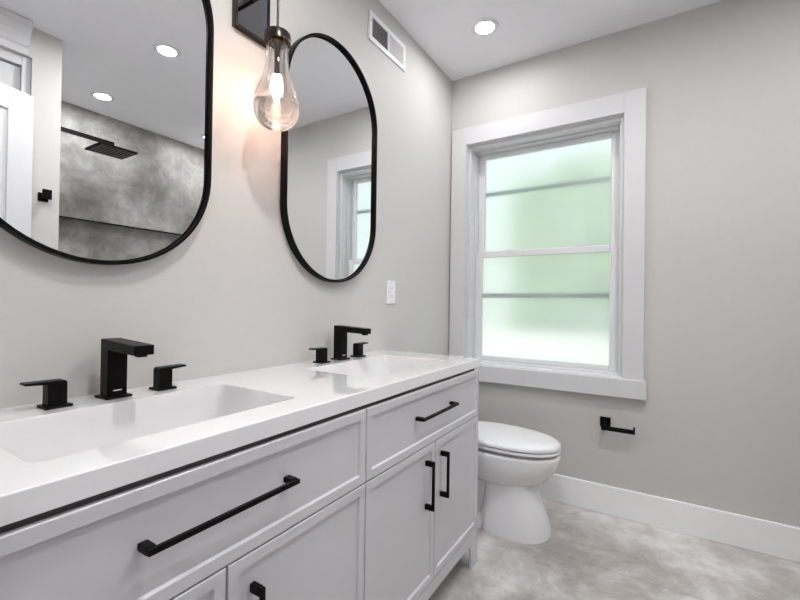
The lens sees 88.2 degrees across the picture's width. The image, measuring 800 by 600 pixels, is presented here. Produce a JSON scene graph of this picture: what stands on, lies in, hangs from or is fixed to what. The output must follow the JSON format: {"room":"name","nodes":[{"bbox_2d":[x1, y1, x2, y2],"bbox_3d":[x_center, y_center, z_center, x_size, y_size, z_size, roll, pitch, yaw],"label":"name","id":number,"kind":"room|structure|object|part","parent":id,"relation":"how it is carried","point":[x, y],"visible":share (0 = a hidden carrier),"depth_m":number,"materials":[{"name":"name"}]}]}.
{"room":"bathroom","nodes":[
{"label":"bathroom","id":0,"kind":"room"},
{"bbox_2d":[0,0,451,408],"bbox_3d":[-0.364,-0.183,1.841,0.100,2.740,2.910,0,-1,32],"label":"wall","id":1,"kind":"structure","parent":0,"point":[233,296],"depth_m":1.48,"materials":[{"name":"beige paint"}]},
{"bbox_2d":[0,0,213,264],"bbox_3d":[-0.765,-0.622,1.067,0.032,1.061,0.594,0,-1,32],"label":"mirror","id":2,"kind":"object","parent":1,"relation":"attached to","point":[106,106],"visible":1,"depth_m":1.07,"materials":[{"name":"black metal"}]},
{"bbox_2d":[232,0,298,131],"bbox_3d":[-0.442,-0.840,1.407,0.218,0.540,0.149,0,-1,32],"label":"wall sconce","id":3,"kind":"object","parent":1,"relation":"attached to","point":[275,99],"visible":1,"depth_m":1.36,"materials":[{"name":"clear glass"}]},
{"bbox_3d":[-0.524,-1.021,1.461,0.020,0.180,0.145,1,-1,32],"label":"plate","id":4,"kind":"part","parent":3,"relation":"part of","materials":[{"name":"brown metal"}]},
{"bbox_3d":[-0.525,-1.021,1.462,0.016,0.162,0.127,1,-1,32],"label":"plate","id":5,"kind":"part","parent":3,"relation":"part of","materials":[{"name":"black metal"}]},
{"bbox_3d":[-0.414,-0.727,1.388,0.149,0.314,0.149,1,-1,32],"label":"lamp shade","id":6,"kind":"part","parent":3,"relation":"part of","materials":[{"name":"clear glass"}]},
{"bbox_3d":[-0.411,-0.985,1.390,0.008,0.139,0.008,1,-1,32],"label":"rod","id":7,"kind":"part","parent":3,"relation":"part of","materials":[{"name":"brown metal"}]},
{"bbox_2d":[280,33,376,281],"bbox_3d":[-0.287,-0.609,1.831,0.032,1.061,0.594,0,-1,32],"label":"mirror","id":8,"kind":"object","parent":1,"relation":"attached to","point":[328,174],"visible":0.94,"depth_m":1.80,"materials":[{"name":"black metal"}]},
{"bbox_2d":[368,9,405,71],"bbox_3d":[-0.062,-1.375,2.204,0.009,0.148,0.347,0,-1,32],"label":"air vent","id":9,"kind":"object","parent":1,"relation":"in","point":[379,34],"visible":1,"depth_m":2.19,"materials":[{"name":"white plastic"}]},
{"bbox_2d":[386,280,394,303],"bbox_3d":[-0.048,-0.043,2.245,0.010,0.126,0.080,0,-1,32],"label":"wall outlet","id":10,"kind":"object","parent":1,"relation":"attached to","point":[390,295],"visible":1,"depth_m":2.24,"materials":[{"name":"white plastic"}]},
{"bbox_2d":[390,286,392,297],"bbox_3d":[-0.046,-0.043,2.244,0.003,0.068,0.033,0,-1,32],"label":"receptacle","id":11,"kind":"object","parent":10,"relation":"attached to","point":[391,287],"depth_m":2.24,"materials":[{"name":"white plastic"}]},
{"bbox_2d":[379,0,722,80],"bbox_3d":[0.322,-1.608,0.090,3.100,0.100,5.190,0,-1,32],"label":"ceiling","id":12,"kind":"structure","parent":0,"point":[527,29],"depth_m":2.29,"materials":[{"name":"paint"}]},
{"bbox_2d":[471,18,498,35],"bbox_3d":[0.479,-1.534,2.325,0.156,0.008,0.156,0,-1,32],"label":"recessed light","id":13,"kind":"object","parent":12,"relation":"in","point":[483,26],"visible":1,"depth_m":2.31,"materials":[{"name":"white plastic"}]},
{"bbox_2d":[476,22,493,33],"bbox_3d":[0.479,-1.535,2.325,0.099,0.004,0.099,1,-1,32],"label":"diffuser","id":14,"kind":"object","parent":13,"relation":"attached to","point":[481,27],"depth_m":2.32,"materials":[{"name":"white plastic"}]},
{"bbox_2d":[428,498,799,599],"bbox_3d":[0.283,1.232,0.067,3.100,0.100,5.190,0,-1,32],"label":"floor","id":15,"kind":"structure","parent":0,"point":[588,554],"depth_m":1.86,"materials":[{"name":"tile"}]},
{"bbox_2d":[0,369,478,599],"bbox_3d":[-0.322,0.738,1.286,0.574,0.890,1.731,0,-1,32],"label":"vanity cabinet","id":16,"kind":"object","parent":15,"relation":"on","point":[377,500],"visible":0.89,"depth_m":0.93,"materials":[{"name":"white wood"}]},
{"bbox_3d":[-0.331,0.403,0.791,0.011,0.205,0.871,1,-1,32],"label":"drawer","id":17,"kind":"part","parent":16,"relation":"part of","materials":[{"name":"white wood"}]},
{"bbox_3d":[-0.453,0.757,0.602,0.011,0.501,0.432,1,-1,32],"label":"door","id":18,"kind":"part","parent":16,"relation":"part of","materials":[{"name":"white wood"}]},
{"bbox_3d":[-0.318,0.395,0.780,0.036,0.012,0.318,1,-1,32],"label":"handle","id":19,"kind":"part","parent":16,"relation":"part of","materials":[{"name":"black metal"}]},
{"bbox_2d":[0,350,479,526],"bbox_3d":[-0.324,0.272,1.304,0.545,0.040,1.746,0,-1,32],"label":"countertop","id":20,"kind":"structure","parent":16,"relation":"on","point":[27,490],"depth_m":0.83,"materials":[{"name":"white stone"}]},
{"bbox_2d":[20,338,185,409],"bbox_3d":[-0.676,0.172,1.016,0.177,0.147,0.358,0,-1,32],"label":"faucet","id":21,"kind":"object","parent":20,"relation":"on","point":[115,352],"visible":1,"depth_m":1.02,"materials":[{"name":"black metal"}]},
{"bbox_3d":[-0.799,0.210,0.926,0.032,0.056,0.076,1,-1,32],"label":"lever","id":22,"kind":"part","parent":21,"relation":"part of","materials":[{"name":"black metal"}]},
{"bbox_3d":[-0.726,0.242,1.046,0.062,0.005,0.062,0,-1,32],"label":"plate","id":23,"kind":"part","parent":21,"relation":"part of","materials":[{"name":"black metal"}]},
{"bbox_3d":[-0.672,0.169,1.014,0.167,0.142,0.045,1,-1,32],"label":"spout","id":24,"kind":"part","parent":21,"relation":"part of","materials":[{"name":"black metal"}]},
{"bbox_3d":[-0.649,0.214,1.165,0.032,0.056,0.076,1,-1,32],"label":"lever","id":25,"kind":"part","parent":21,"relation":"part of","materials":[{"name":"black metal"}]},
{"bbox_2d":[0,384,294,462],"bbox_3d":[-0.539,0.317,0.920,0.317,0.140,0.536,0,-1,32],"label":"sink","id":26,"kind":"object","parent":20,"relation":"in","point":[41,438],"visible":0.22,"depth_m":0.99,"materials":[{"name":"white ceramic"}]},
{"bbox_2d":[309,325,370,363],"bbox_3d":[-0.209,0.184,1.763,0.177,0.147,0.358,0,-1,32],"label":"faucet","id":27,"kind":"object","parent":20,"relation":"on","point":[340,331],"visible":1,"depth_m":1.77,"materials":[{"name":"black metal"}]},
{"bbox_3d":[-0.331,0.222,1.673,0.032,0.056,0.076,1,-1,32],"label":"lever","id":28,"kind":"part","parent":27,"relation":"part of","materials":[{"name":"black metal"}]},
{"bbox_3d":[-0.259,0.255,1.793,0.062,0.005,0.062,0,-1,32],"label":"plate","id":29,"kind":"part","parent":27,"relation":"part of","materials":[{"name":"black metal"}]},
{"bbox_3d":[-0.205,0.182,1.761,0.167,0.142,0.045,1,-1,32],"label":"spout","id":30,"kind":"part","parent":27,"relation":"part of","materials":[{"name":"black metal"}]},
{"bbox_3d":[-0.182,0.226,1.912,0.032,0.056,0.076,1,-1,32],"label":"lever","id":31,"kind":"part","parent":27,"relation":"part of","materials":[{"name":"black metal"}]},
{"bbox_2d":[307,355,443,377],"bbox_3d":[-0.079,0.329,1.657,0.317,0.140,0.536,0,-1,32],"label":"sink","id":32,"kind":"object","parent":20,"relation":"in","point":[383,365],"visible":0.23,"depth_m":1.86,"materials":[{"name":"white ceramic"}]},
{"bbox_3d":[-0.288,0.662,0.832,0.036,0.172,0.012,1,-1,32],"label":"handle","id":33,"kind":"part","parent":16,"relation":"part of","materials":[{"name":"black metal"}]},
{"bbox_3d":[-0.220,0.763,0.973,0.011,0.501,0.434,1,-1,32],"label":"door","id":34,"kind":"part","parent":16,"relation":"part of","materials":[{"name":"white wood"}]},
{"bbox_3d":[0.009,0.769,1.340,0.011,0.501,0.422,1,-1,32],"label":"door","id":35,"kind":"part","parent":16,"relation":"part of","materials":[{"name":"white wood"}]},
{"bbox_3d":[0.129,0.415,1.526,0.011,0.205,0.854,1,-1,32],"label":"drawer","id":36,"kind":"part","parent":16,"relation":"part of","materials":[{"name":"white wood"}]},
{"bbox_3d":[0.106,0.658,1.462,0.036,0.172,0.012,1,-1,32],"label":"handle","id":37,"kind":"part","parent":16,"relation":"part of","materials":[{"name":"black metal"}]},
{"bbox_3d":[0.143,0.407,1.517,0.036,0.012,0.286,1,-1,32],"label":"handle","id":38,"kind":"part","parent":16,"relation":"part of","materials":[{"name":"black metal"}]},
{"bbox_3d":[0.170,0.660,1.564,0.036,0.172,0.012,1,-1,32],"label":"handle","id":39,"kind":"part","parent":16,"relation":"part of","materials":[{"name":"black metal"}]},
{"bbox_3d":[0.237,0.775,1.704,0.011,0.501,0.427,1,-1,32],"label":"door","id":40,"kind":"part","parent":16,"relation":"part of","materials":[{"name":"white wood"}]},
{"bbox_2d":[476,421,560,543],"bbox_3d":[0.471,0.820,2.306,0.810,0.764,0.414,0,-1,32],"label":"toilet","id":41,"kind":"object","parent":15,"relation":"on","point":[513,461],"visible":0.47,"depth_m":2.09,"materials":[{"name":"white ceramic"}]},
{"bbox_3d":[0.574,0.763,2.243,0.566,0.028,0.378,1,-1,32],"label":"seat","id":42,"kind":"part","parent":41,"relation":"part of","materials":[{"name":"white plastic"}]},
{"bbox_3d":[0.573,0.738,2.244,0.567,0.041,0.380,1,-1,32],"label":"lid","id":43,"kind":"part","parent":41,"relation":"part of","materials":[{"name":"white plastic"}]},
{"bbox_3d":[0.568,0.879,2.244,0.579,0.183,0.376,1,-1,32],"label":"bowl","id":44,"kind":"part","parent":41,"relation":"part of","materials":[{"name":"white ceramic"}]},
{"bbox_2d":[449,0,799,527],"bbox_3d":[1.671,-0.153,2.171,3.000,2.740,0.190,0,-1,32],"label":"wall","id":45,"kind":"structure","parent":0,"point":[717,426],"depth_m":2.13,"materials":[{"name":"beige paint"}]},
{"bbox_2d":[449,87,646,400],"bbox_3d":[0.896,-0.315,2.630,1.174,1.705,0.238,0,-1,32],"label":"window","id":46,"kind":"structure","parent":45,"relation":"in","point":[548,241],"depth_m":2.62,"materials":[{"name":"white paint"}]},
{"bbox_3d":[0.912,0.049,2.672,0.800,0.684,0.006,1,-1,32],"label":"pane","id":47,"kind":"part","parent":46,"relation":"part of","materials":[{"name":"green glass"}]},
{"bbox_3d":[0.912,0.043,2.672,0.886,0.750,0.030,1,-1,32],"label":"sash","id":48,"kind":"part","parent":46,"relation":"part of","materials":[{"name":"white plastic"}]},
{"bbox_3d":[0.942,-0.661,2.710,0.800,0.653,0.006,1,-1,32],"label":"pane","id":49,"kind":"part","parent":46,"relation":"part of","materials":[{"name":"green glass"}]},
{"bbox_3d":[0.942,-0.661,2.710,0.886,0.715,0.030,1,-1,32],"label":"sash","id":50,"kind":"part","parent":46,"relation":"part of","materials":[{"name":"white plastic"}]},
{"bbox_3d":[0.835,0.485,2.543,1.174,0.102,0.048,1,-1,32],"label":"sill","id":51,"kind":"part","parent":46,"relation":"part of","materials":[{"name":"white paint"}]},
{"bbox_2d":[600,416,634,434],"bbox_3d":[1.208,0.697,2.296,0.177,0.060,0.066,0,-1,32],"label":"toilet paper holder","id":52,"kind":"object","parent":45,"relation":"attached to","point":[605,422],"visible":1,"depth_m":2.29,"materials":[{"name":"black metal"}]},
{"bbox_3d":[1.170,0.695,2.352,0.054,0.057,0.010,1,-1,32],"label":"plate","id":53,"kind":"part","parent":52,"relation":"part of","materials":[{"name":"black metal"}]},
{"bbox_3d":[1.209,0.707,2.289,0.166,0.039,0.056,1,-1,32],"label":"arm","id":54,"kind":"part","parent":52,"relation":"part of","materials":[{"name":"black metal"}]},
{"bbox_2d":[539,474,799,562],"bbox_3d":[1.118,1.131,2.374,1.866,0.160,0.016,0,-1,32],"label":"baseboard","id":55,"kind":"structure","parent":45,"relation":"attached to","point":[779,540],"depth_m":2.15,"materials":[{"name":"paint"}]}
]}

